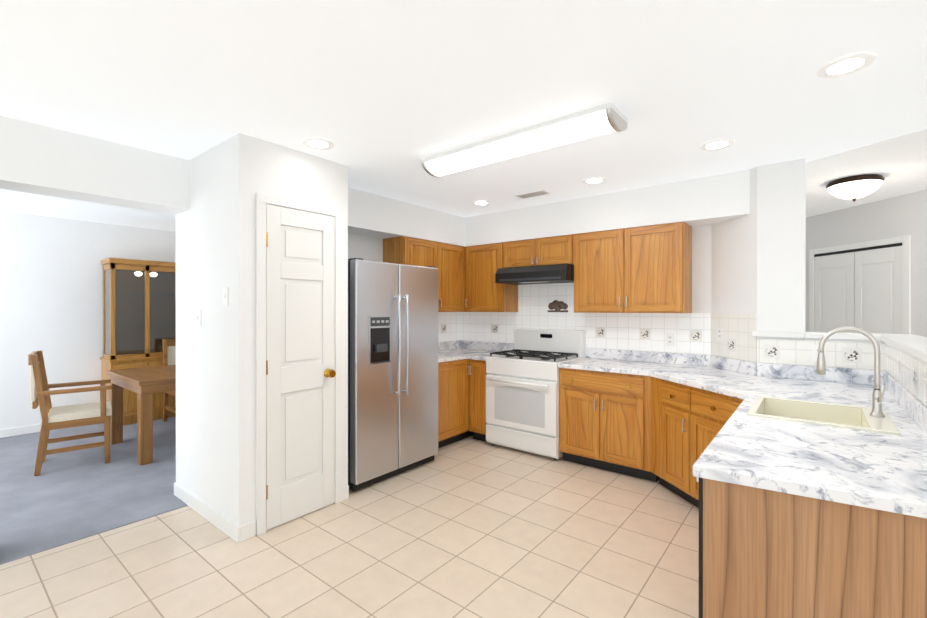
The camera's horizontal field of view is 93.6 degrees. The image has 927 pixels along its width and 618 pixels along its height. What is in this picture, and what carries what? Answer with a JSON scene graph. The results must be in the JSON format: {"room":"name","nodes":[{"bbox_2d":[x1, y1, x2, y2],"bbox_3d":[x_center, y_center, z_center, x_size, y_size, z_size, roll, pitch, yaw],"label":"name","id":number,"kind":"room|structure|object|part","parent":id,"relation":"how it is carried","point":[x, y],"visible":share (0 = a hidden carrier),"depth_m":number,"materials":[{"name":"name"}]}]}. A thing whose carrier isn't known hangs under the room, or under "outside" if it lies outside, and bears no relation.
{"room":"kitchen","nodes":[
{"label":"kitchen","id":0,"kind":"room"},
{"bbox_2d":[0,211,175,429],"bbox_3d":[-4.767,0.169,5.169,0.120,2.480,9.500,0,0,39],"label":"wall","id":1,"kind":"structure","parent":0,"point":[51,288],"depth_m":5.08,"materials":[{"name":"paint"}]},
{"bbox_2d":[0,424,40,437],"bbox_3d":[-4.495,1.358,5.401,0.014,0.089,5.800,0,0,39],"label":"baseboard","id":2,"kind":"structure","parent":1,"relation":"attached to","point":[16,431],"depth_m":4.84,"materials":[{"name":"white wood"}]},
{"bbox_2d":[0,417,187,564],"bbox_3d":[-3.444,1.437,4.103,3.520,0.066,9.500,0,0,39],"label":"floor","id":3,"kind":"structure","parent":0,"point":[63,498],"depth_m":3.40,"materials":[{"name":"grey carpet"}]},
{"bbox_2d":[28,351,111,475],"bbox_3d":[-3.569,0.893,3.975,0.545,1.020,0.480,0,0,-40],"label":"chair","id":4,"kind":"object","parent":3,"relation":"on","point":[67,416],"visible":1,"depth_m":3.87,"materials":[{"name":"brown wood"}]},
{"bbox_2d":[100,258,175,424],"bbox_3d":[-3.853,0.399,5.813,0.465,2.003,1.490,0,0,39],"label":"hutch","id":5,"kind":"object","parent":3,"relation":"on","point":[139,311],"visible":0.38,"depth_m":5.46,"materials":[{"name":"brown wood"}]},
{"bbox_2d":[107,365,175,464],"bbox_3d":[-2.716,1.023,4.941,1.080,0.758,1.880,0,0,39],"label":"dining table","id":6,"kind":"object","parent":3,"relation":"on","point":[144,383],"visible":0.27,"depth_m":4.07,"materials":[{"name":"brown wood"}]},
{"bbox_2d":[162,339,175,421],"bbox_3d":[-3.416,0.891,5.455,0.545,1.020,0.470,0,0,39],"label":"dining chair","id":7,"kind":"object","parent":3,"relation":"on","point":[171,345],"visible":0.17,"depth_m":5.42,"materials":[{"name":"brown wood"}]},
{"bbox_2d":[0,115,459,341],"bbox_3d":[-1.367,0.170,4.096,0.280,2.480,4.140,0,0,39],"label":"wall","id":8,"kind":"structure","parent":0,"point":[38,159],"depth_m":2.73,"materials":[{"name":"white paint"}]},
{"bbox_2d":[383,236,434,266],"bbox_3d":[-0.542,-0.347,4.637,0.316,0.762,0.551,0,0,39],"label":"upper cabinet","id":9,"kind":"object","parent":8,"relation":"attached to","point":[405,250],"depth_m":4.45,"materials":[{"name":"brown wood"}]},
{"bbox_2d":[438,342,461,349],"bbox_3d":[-0.429,0.449,5.017,0.016,0.100,1.282,0,0,39],"label":"backsplash","id":10,"kind":"structure","parent":8,"relation":"attached to","point":[441,345],"depth_m":5.33,"materials":[{"name":"grey stone"}]},
{"bbox_2d":[435,242,466,311],"bbox_3d":[-0.244,-0.348,4.955,0.381,0.762,0.550,0,0,39],"label":"upper cabinet","id":11,"kind":"object","parent":8,"relation":"attached to","point":[450,260],"depth_m":4.89,"materials":[{"name":"brown wood"}]},
{"bbox_2d":[176,133,347,530],"bbox_3d":[-1.529,0.170,3.274,1.060,2.480,0.802,0,0,39],"label":"wall","id":12,"kind":"structure","parent":0,"point":[230,177],"depth_m":2.86,"materials":[{"name":"paint"}]},
{"bbox_2d":[174,482,247,542],"bbox_3d":[-1.763,1.363,2.975,1.074,0.095,0.044,0,0,39],"label":"baseboard","id":13,"kind":"structure","parent":12,"relation":"attached to","point":[228,527],"depth_m":2.84,"materials":[{"name":"white wood"}]},
{"bbox_2d":[256,192,341,535],"bbox_3d":[-1.092,0.342,2.952,0.020,2.137,0.625,0,0,39],"label":"door frame","id":14,"kind":"structure","parent":12,"relation":"attached to","point":[262,200],"depth_m":2.74,"materials":[{"name":"white wood"}]},
{"bbox_2d":[266,204,335,529],"bbox_3d":[-1.072,0.367,2.932,0.078,2.064,0.509,0,0,39],"label":"pantry door","id":15,"kind":"structure","parent":12,"relation":"in","point":[300,358],"depth_m":2.93,"materials":[{"name":"white wood"}]},
{"bbox_3d":[-1.076,0.361,2.917,0.066,1.690,0.480,0,0,39],"label":"pantry door hardware","id":16,"kind":"part","parent":15,"relation":"part of","materials":[{"name":"white wood"}]},
{"bbox_2d":[0,436,698,617],"bbox_3d":[1.630,1.442,1.936,7.100,0.060,12.500,0,0,39],"label":"floor","id":17,"kind":"structure","parent":0,"point":[469,527],"depth_m":2.47,"materials":[{"name":"beige tile"}]},
{"bbox_2d":[348,258,437,491],"bbox_3d":[-0.795,0.510,3.872,0.852,1.800,0.930,0,0,39],"label":"refrigerator","id":18,"kind":"object","parent":17,"relation":"on","point":[392,369],"visible":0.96,"depth_m":3.55,"materials":[{"name":"grey metal"}]},
{"bbox_2d":[438,366,469,447],"bbox_3d":[-0.360,0.974,4.572,0.681,0.870,0.675,0,0,39],"label":"base cabinet","id":19,"kind":"object","parent":17,"relation":"on","point":[453,381],"depth_m":4.46,"materials":[{"name":"brown wood"}]},
{"bbox_2d":[438,350,508,365],"bbox_3d":[-0.105,0.518,4.755,0.850,0.037,1.282,0,0,39],"label":"countertop","id":20,"kind":"structure","parent":19,"relation":"on","point":[445,357],"depth_m":4.65,"materials":[{"name":"white stone"}]},
{"bbox_2d":[470,362,486,441],"bbox_3d":[0.316,0.974,4.794,0.244,0.870,0.690,0,0,39],"label":"base cabinet","id":21,"kind":"object","parent":17,"relation":"on","point":[478,373],"depth_m":4.57,"materials":[{"name":"brown wood"}]},
{"bbox_2d":[486,328,584,459],"bbox_3d":[0.720,0.814,4.453,0.806,1.190,0.700,0,0,39],"label":"gas range","id":22,"kind":"object","parent":17,"relation":"on","point":[522,396],"visible":0.9,"depth_m":4.27,"materials":[{"name":"white metal"}]},
{"bbox_2d":[559,382,613,471],"bbox_3d":[1.387,0.975,3.972,0.828,0.870,0.625,0,0,39],"label":"base cabinet","id":23,"kind":"object","parent":17,"relation":"on","point":[586,413],"depth_m":3.83,"materials":[{"name":"brown wood"}]},
{"bbox_2d":[614,386,729,506],"bbox_3d":[1.851,0.976,3.113,1.097,0.870,1.086,0,0,39],"label":"base cabinet","id":24,"kind":"object","parent":17,"relation":"on","point":[657,437],"depth_m":3.32,"materials":[{"name":"brown wood"}]},
{"bbox_2d":[558,358,905,417],"bbox_3d":[1.707,0.519,3.284,2.190,0.037,1.297,0,0,39],"label":"countertop","id":25,"kind":"structure","parent":24,"relation":"on","point":[726,383],"depth_m":3.01,"materials":[{"name":"white stone"}]},
{"bbox_2d":[698,478,926,617],"bbox_3d":[1.268,0.977,1.526,0.660,0.870,0.591,0,0,39],"label":"base cabinet","id":26,"kind":"object","parent":17,"relation":"on","point":[761,555],"depth_m":1.27,"materials":[{"name":"brown wood"}]},
{"bbox_2d":[690,394,926,529],"bbox_3d":[1.499,0.521,1.701,0.810,0.037,1.427,0,0,39],"label":"countertop","id":27,"kind":"structure","parent":26,"relation":"on","point":[872,473],"depth_m":1.41,"materials":[{"name":"white stone"}]},
{"bbox_2d":[747,396,900,434],"bbox_3d":[1.708,0.599,2.103,0.516,0.210,0.536,0,0,39],"label":"sink basin","id":28,"kind":"object","parent":27,"relation":"in","point":[858,418],"depth_m":2.22,"materials":[{"name":"beige ceramic"}]},
{"bbox_2d":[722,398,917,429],"bbox_3d":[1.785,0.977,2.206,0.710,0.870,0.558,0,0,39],"label":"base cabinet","id":29,"kind":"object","parent":17,"relation":"on","point":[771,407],"depth_m":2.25,"materials":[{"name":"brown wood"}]},
{"bbox_2d":[348,187,464,246],"bbox_3d":[-0.632,-0.901,4.536,0.310,0.340,2.290,0,0,39],"label":"soffit","id":30,"kind":"structure","parent":0,"point":[375,215],"depth_m":4.30,"materials":[{"name":"white paint"}]},
{"bbox_2d":[0,0,926,231],"bbox_3d":[0.260,-1.117,3.038,10.620,0.104,12.500,0,0,39],"label":"ceiling","id":31,"kind":"structure","parent":0,"point":[385,97],"depth_m":2.08,"materials":[{"name":"paint"}]},
{"bbox_2d":[302,138,333,149],"bbox_3d":[-0.938,-1.066,2.811,0.200,0.005,0.200,0,0,39],"label":"recessed light","id":32,"kind":"object","parent":31,"relation":"in","point":[319,143],"visible":1,"depth_m":2.80,"materials":[{"name":"white"}]},
{"bbox_2d":[472,200,490,205],"bbox_3d":[0.180,-1.067,4.388,0.200,0.005,0.200,0,0,39],"label":"recessed light","id":33,"kind":"object","parent":31,"relation":"in","point":[481,203],"visible":0.96,"depth_m":4.39,"materials":[{"name":"white"}]},
{"bbox_2d":[422,102,627,177],"bbox_3d":[0.311,-1.019,2.766,1.360,0.099,0.250,0,0,39],"label":"fluorescent ceiling light","id":34,"kind":"object","parent":31,"relation":"attached to","point":[609,117],"visible":1,"depth_m":2.59,"materials":[{"name":"white plastic"}]},
{"bbox_2d":[515,190,550,198],"bbox_3d":[0.643,-1.064,4.053,0.300,0.010,0.140,0,0,39],"label":"ceiling vent","id":35,"kind":"object","parent":31,"relation":"in","point":[532,194],"visible":1,"depth_m":4.03,"materials":[{"name":"white metal"}]},
{"bbox_2d":[582,177,606,184],"bbox_3d":[1.090,-1.066,3.628,0.200,0.005,0.200,0,0,39],"label":"recessed light","id":36,"kind":"object","parent":31,"relation":"in","point":[594,180],"visible":0.96,"depth_m":3.61,"materials":[{"name":"white"}]},
{"bbox_2d":[699,139,734,150],"bbox_3d":[1.648,-1.066,2.831,0.200,0.005,0.200,0,0,39],"label":"recessed light","id":37,"kind":"object","parent":31,"relation":"in","point":[718,144],"visible":1,"depth_m":2.82,"materials":[{"name":"white"}]},
{"bbox_2d":[816,52,876,77],"bbox_3d":[1.675,-1.065,1.909,0.200,0.005,0.200,0,0,39],"label":"recessed light","id":38,"kind":"object","parent":31,"relation":"in","point":[846,65],"visible":1,"depth_m":1.90,"materials":[{"name":"white"}]},
{"bbox_2d":[826,174,884,201],"bbox_3d":[3.230,-0.977,3.598,0.364,0.184,0.364,0,0,39],"label":"light","id":39,"kind":"object","parent":31,"relation":"attached to","point":[847,188],"visible":1,"depth_m":3.50,"materials":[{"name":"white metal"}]},
{"bbox_2d":[462,225,710,354],"bbox_3d":[1.089,0.169,4.688,2.800,2.480,0.134,0,0,39],"label":"wall","id":40,"kind":"structure","parent":0,"point":[701,269],"depth_m":3.82,"materials":[{"name":"paint"}]},
{"bbox_2d":[467,242,517,311],"bbox_3d":[0.298,-0.348,5.019,0.553,0.762,0.364,0,0,39],"label":"upper cabinet","id":41,"kind":"object","parent":40,"relation":"attached to","point":[483,261],"depth_m":4.89,"materials":[{"name":"brown wood"}]},
{"bbox_2d":[503,234,574,267],"bbox_3d":[0.845,-0.582,4.607,0.814,0.292,0.317,0,0,39],"label":"upper cabinet","id":42,"kind":"object","parent":40,"relation":"attached to","point":[555,250],"depth_m":4.45,"materials":[{"name":"brown wood"}]},
{"bbox_2d":[495,264,573,284],"bbox_3d":[0.797,-0.352,4.548,0.808,0.161,0.468,0,0,39],"label":"range hood","id":43,"kind":"object","parent":42,"relation":"attached to","point":[552,274],"visible":0.9,"depth_m":4.36,"materials":[{"name":"black metal"}]},
{"bbox_2d":[462,342,709,365],"bbox_3d":[1.056,0.449,4.632,2.780,0.100,0.016,0,0,39],"label":"backsplash","id":44,"kind":"structure","parent":40,"relation":"attached to","point":[626,355],"depth_m":4.16,"materials":[{"name":"white stone"}]},
{"bbox_2d":[574,222,691,312],"bbox_3d":[1.544,-0.347,4.043,0.983,0.762,0.317,0,0,39],"label":"upper cabinet","id":45,"kind":"object","parent":40,"relation":"attached to","point":[645,269],"depth_m":3.86,"materials":[{"name":"brown wood"}]},
{"bbox_2d":[666,333,673,345],"bbox_3d":[1.882,0.280,3.966,0.072,0.115,0.007,0,0,39],"label":"outlet","id":46,"kind":"object","parent":40,"relation":"attached to","point":[669,336],"depth_m":3.96,"materials":[{"name":"white plastic"}]},
{"bbox_2d":[441,324,915,388],"bbox_3d":[0.869,0.274,3.571,3.844,0.175,1.892,0,0,39],"label":"decorative tile","id":47,"kind":"object","parent":40,"relation":"attached to","point":[851,355],"depth_m":3.22,"materials":[{"name":"white tile"}]},
{"bbox_2d":[438,283,926,406],"bbox_3d":[0.658,0.260,3.310,3.858,1.100,2.580,0,0,39],"label":"tile backsplash","id":48,"kind":"structure","parent":40,"relation":"attached to","point":[621,329],"depth_m":4.03,"materials":[{"name":"white tile"}]},
{"bbox_2d":[548,300,567,311],"bbox_3d":[1.005,-0.031,4.663,0.240,0.130,0.022,0,0,39],"label":"wall plaque","id":49,"kind":"object","parent":48,"relation":"attached to","point":[557,305],"visible":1,"depth_m":4.65,"materials":[{"name":"brown metal"}]},
{"bbox_2d":[717,327,722,340],"bbox_3d":[2.148,0.210,3.647,0.007,0.115,0.072,0,0,-6],"label":"outlet","id":50,"kind":"object","parent":48,"relation":"attached to","point":[719,333],"visible":1,"depth_m":3.64,"materials":[{"name":"white plastic"}]},
{"bbox_2d":[812,345,825,361],"bbox_3d":[2.473,0.311,3.027,0.072,0.115,0.007,0,0,39],"label":"outlet","id":51,"kind":"object","parent":48,"relation":"attached to","point":[815,352],"visible":0.46,"depth_m":3.04,"materials":[{"name":"white plastic"}]},
{"bbox_2d":[465,169,749,246],"bbox_3d":[1.219,-0.901,4.314,2.850,0.340,0.310,0,0,39],"label":"soffit","id":52,"kind":"structure","parent":0,"point":[708,200],"depth_m":3.92,"materials":[{"name":"white paint"}]},
{"bbox_2d":[711,166,756,375],"bbox_3d":[2.210,0.170,3.561,0.360,2.480,0.480,0,0,39],"label":"wall","id":53,"kind":"structure","parent":0,"point":[733,265],"depth_m":3.47,"materials":[{"name":"paint"}]},
{"bbox_2d":[758,363,881,385],"bbox_3d":[2.464,0.451,3.034,0.698,0.100,0.016,0,0,39],"label":"backsplash","id":54,"kind":"structure","parent":53,"relation":"attached to","point":[765,370],"depth_m":3.00,"materials":[{"name":"white stone"}]},
{"bbox_2d":[746,394,765,413],"bbox_3d":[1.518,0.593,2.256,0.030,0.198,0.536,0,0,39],"label":"sink","id":55,"kind":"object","parent":0,"relation":"attached to","point":[756,406],"depth_m":2.27,"materials":[{"name":"beige ceramic"}]},
{"bbox_2d":[757,158,805,365],"bbox_3d":[2.459,0.170,3.360,0.280,2.480,0.480,0,0,39],"label":"wall","id":56,"kind":"structure","parent":0,"point":[781,246],"depth_m":3.17,"materials":[{"name":"paint"}]},
{"bbox_2d":[806,189,926,336],"bbox_3d":[4.108,0.169,4.546,0.132,2.480,7.000,0,0,-6],"label":"wall","id":57,"kind":"structure","parent":0,"point":[902,215],"depth_m":4.20,"materials":[{"name":"paint"}]},
{"bbox_2d":[815,246,901,333],"bbox_3d":[4.051,0.403,4.509,0.642,1.988,0.642,0,0,39],"label":"door","id":58,"kind":"structure","parent":57,"relation":"in","point":[878,290],"depth_m":4.43,"materials":[{"name":"white wood"}]},
{"bbox_2d":[809,235,910,333],"bbox_3d":[4.036,0.364,4.495,0.737,2.090,0.703,0,0,39],"label":"door frame","id":59,"kind":"structure","parent":57,"relation":"attached to","point":[904,242],"depth_m":4.10,"materials":[{"name":"white wood"}]},
{"bbox_2d":[882,371,926,437],"bbox_3d":[2.029,0.452,1.953,0.016,0.100,2.212,0,0,39],"label":"backsplash","id":60,"kind":"structure","parent":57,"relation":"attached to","point":[915,409],"depth_m":2.08,"materials":[{"name":"white stone"}]},
{"bbox_3d":[2.094,0.809,1.921,0.120,1.205,2.220,0,0,39],"label":"wall","id":61,"kind":"structure","parent":0,"visible":0},
{"bbox_2d":[752,331,926,364],"bbox_3d":[1.859,0.197,2.186,0.880,0.060,2.400,0,0,39],"label":"trim","id":62,"kind":"structure","parent":61,"relation":"on","point":[914,346],"depth_m":2.83,"materials":[{"name":"white"}]}
]}

